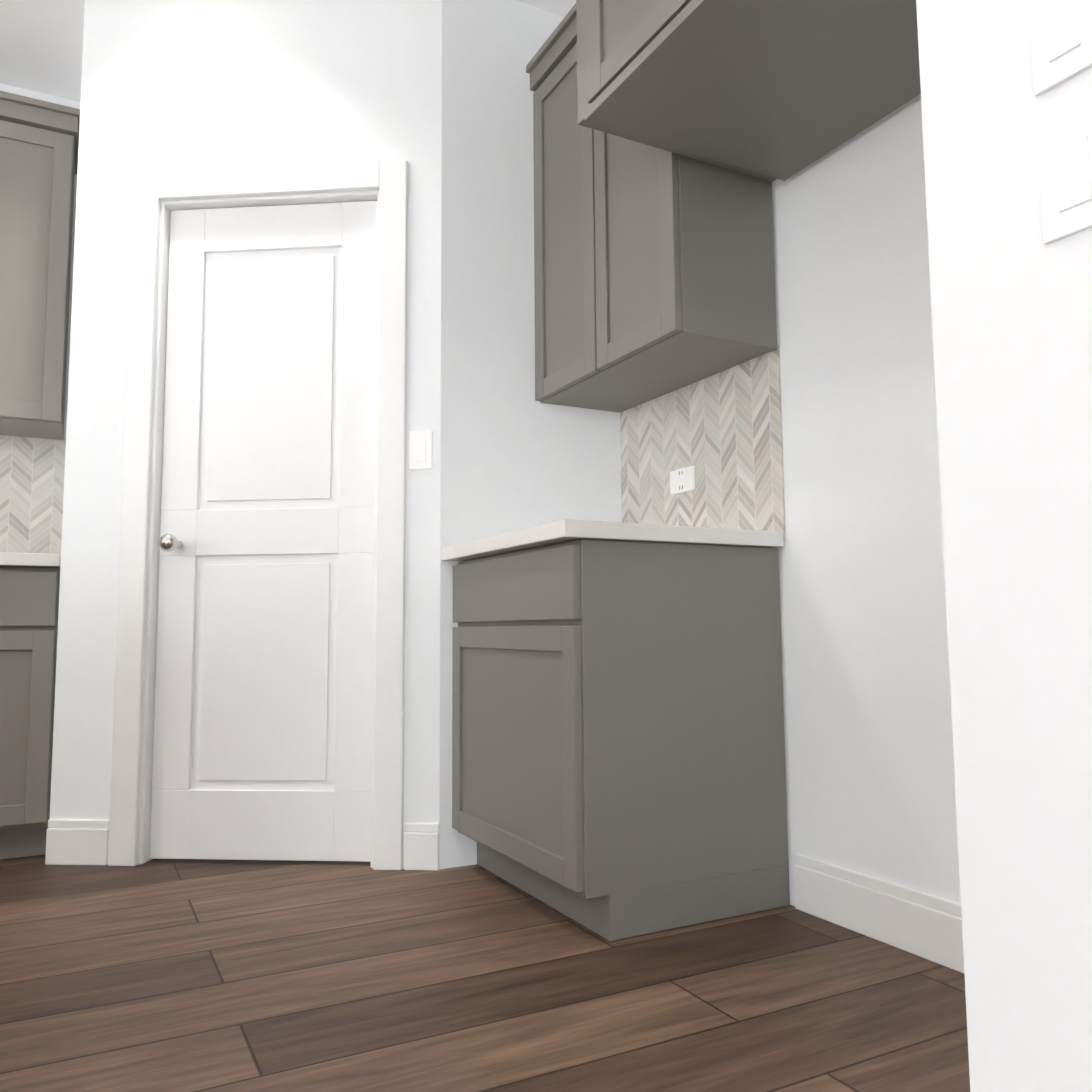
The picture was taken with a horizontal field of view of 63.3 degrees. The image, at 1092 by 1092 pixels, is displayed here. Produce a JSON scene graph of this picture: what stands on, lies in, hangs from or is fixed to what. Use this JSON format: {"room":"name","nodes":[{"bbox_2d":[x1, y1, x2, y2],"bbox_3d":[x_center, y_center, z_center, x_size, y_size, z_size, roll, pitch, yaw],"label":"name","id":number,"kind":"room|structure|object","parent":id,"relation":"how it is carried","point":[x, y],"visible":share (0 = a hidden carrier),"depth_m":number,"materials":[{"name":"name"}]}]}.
{"room":"kitchen","nodes":[
{"label":"kitchen","id":0,"kind":"room"},
{"bbox_2d":[0,83,79,437],"bbox_3d":[-4.317,-0.461,2.071,9.160,2.740,0.120,2,-6,-28],"label":"wall","id":1,"kind":"structure","parent":0,"point":[38,95],"depth_m":3.38,"materials":[{"name":"white paint"}]},
{"bbox_2d":[0,95,3,142],"bbox_3d":[-2.121,-0.972,3.020,0.412,1.098,0.320,2,-6,-28],"label":"upper cabinet","id":2,"kind":"object","parent":1,"relation":"attached to","point":[1,96],"depth_m":3.02,"materials":[{"name":"grey wood"}]},
{"bbox_2d":[0,435,65,556],"bbox_3d":[-2.964,-0.405,2.707,2.647,0.915,0.006,2,-6,-28],"label":"tile backsplash","id":3,"kind":"structure","parent":1,"relation":"attached to","point":[32,470],"depth_m":3.25,"materials":[{"name":"beige tile"}]},
{"bbox_2d":[0,95,79,439],"bbox_3d":[-1.892,-0.962,3.140,0.351,1.098,0.320,2,-6,-28],"label":"upper cabinet","id":4,"kind":"object","parent":1,"relation":"attached to","point":[39,143],"depth_m":3.04,"materials":[{"name":"grey wood"}]},
{"bbox_2d":[0,0,575,101],"bbox_3d":[-0.243,-2.123,-0.224,14.120,0.080,8.240,2,-6,-28],"label":"ceiling","id":5,"kind":"structure","parent":0,"point":[41,46],"depth_m":3.10,"materials":[{"name":"paint"}]},
{"bbox_2d":[50,0,621,869],"bbox_3d":[-0.769,-0.389,3.144,1.640,2.740,1.280,2,-6,-28],"label":"wall","id":6,"kind":"structure","parent":0,"point":[438,94],"depth_m":2.77,"materials":[{"name":"white paint"}]},
{"bbox_2d":[108,160,407,869],"bbox_3d":[-0.878,-0.120,2.706,0.748,2.125,0.510,2,-6,-28],"label":"door frame","id":7,"kind":"structure","parent":6,"relation":"attached to","point":[388,179],"depth_m":2.44,"materials":[{"name":"white paint"}]},
{"bbox_2d":[150,201,376,861],"bbox_3d":[-0.857,-0.073,2.723,0.600,2.014,0.394,2,-6,-28],"label":"pantry door","id":8,"kind":"structure","parent":6,"relation":"in","point":[262,746],"depth_m":2.71,"materials":[{"name":"white paint"}]},
{"bbox_2d":[409,431,431,468],"bbox_3d":[-0.376,-0.288,2.648,0.070,0.115,0.008,-1,-5,5],"label":"light switch","id":9,"kind":"object","parent":6,"relation":"attached to","point":[420,449],"visible":1,"depth_m":2.65,"materials":[{"name":"white plastic"}]},
{"bbox_2d":[45,819,963,972],"bbox_3d":[3.112,0.683,0.909,6.526,0.130,7.354,2,-6,-28],"label":"baseboard","id":10,"kind":"structure","parent":6,"relation":"attached to","point":[922,924],"depth_m":2.02,"materials":[{"name":"white paint"}]},
{"bbox_2d":[0,855,969,1091],"bbox_3d":[-0.221,0.675,-0.484,14.120,0.060,8.240,2,-6,-28],"label":"floor","id":11,"kind":"structure","parent":0,"point":[185,975],"depth_m":1.67,"materials":[{"name":"brown wood"}]},
{"bbox_2d":[0,567,59,859],"bbox_3d":[-1.932,0.520,2.816,0.650,0.882,0.600,2,-6,-28],"label":"base cabinet","id":12,"kind":"object","parent":11,"relation":"on","point":[29,604],"visible":0.83,"depth_m":2.66,"materials":[{"name":"grey wood"}]},
{"bbox_2d":[0,552,60,567],"bbox_3d":[-2.809,0.022,2.381,2.644,0.039,0.635,2,-6,-28],"label":"countertop","id":13,"kind":"structure","parent":12,"relation":"on","point":[31,560],"depth_m":2.68,"materials":[{"name":"white stone"}]},
{"bbox_2d":[452,539,789,940],"bbox_3d":[0.160,0.466,2.403,0.600,0.882,0.737,2,-6,-28],"label":"base cabinet","id":14,"kind":"object","parent":11,"relation":"on","point":[618,757],"visible":1,"depth_m":2.10,"materials":[{"name":"grey wood"}]},
{"bbox_2d":[441,519,783,560],"bbox_3d":[0.146,0.004,2.429,0.635,0.039,0.757,2,-6,-28],"label":"countertop","id":15,"kind":"structure","parent":14,"relation":"on","point":[558,532],"depth_m":2.12,"materials":[{"name":"white stone"}]},
{"bbox_2d":[772,94,960,905],"bbox_3d":[0.438,-0.436,2.741,0.120,2.740,3.120,2,-6,-28],"label":"wall","id":16,"kind":"structure","parent":0,"point":[869,767],"depth_m":2.03,"materials":[{"name":"white paint"}]},
{"bbox_2d":[620,346,785,539],"bbox_3d":[0.428,-0.235,2.603,0.006,0.505,0.756,2,-6,-28],"label":"tile backsplash","id":17,"kind":"structure","parent":16,"relation":"attached to","point":[721,432],"depth_m":2.51,"materials":[{"name":"beige tile"}]},
{"bbox_2d":[670,466,694,494],"bbox_3d":[0.404,-0.195,2.632,0.007,0.072,0.115,2,-6,-28],"label":"outlet","id":18,"kind":"object","parent":17,"relation":"attached to","point":[682,480],"visible":1,"depth_m":2.62,"materials":[{"name":"white plastic"}]},
{"bbox_2d":[526,0,920,412],"bbox_3d":[0.374,-1.090,2.080,0.634,1.120,1.773,2,-6,-28],"label":"upper cabinet","id":19,"kind":"object","parent":16,"relation":"attached to","point":[673,140],"visible":0.98,"depth_m":2.20,"materials":[{"name":"grey wood"}]},
{"bbox_2d":[916,0,1091,1091],"bbox_3d":[2.966,-0.499,2.278,5.600,2.740,0.500,2,-6,-28],"label":"wall","id":20,"kind":"structure","parent":0,"point":[1011,299],"depth_m":0.93,"materials":[{"name":"white paint"}]},
{"bbox_2d":[1028,0,1091,95],"bbox_3d":[0.524,-0.528,0.894,0.008,0.115,0.070,2,-6,-28],"label":"light switch","id":21,"kind":"object","parent":20,"relation":"attached to","point":[1061,38],"visible":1,"depth_m":0.90,"materials":[{"name":"white plastic"}]},
{"bbox_2d":[1037,109,1091,244],"bbox_3d":[0.525,-0.369,0.880,0.008,0.115,0.070,2,-6,-28],"label":"light switch","id":22,"kind":"object","parent":20,"relation":"attached to","point":[1065,160],"visible":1,"depth_m":0.88,"materials":[{"name":"white plastic"}]}
]}

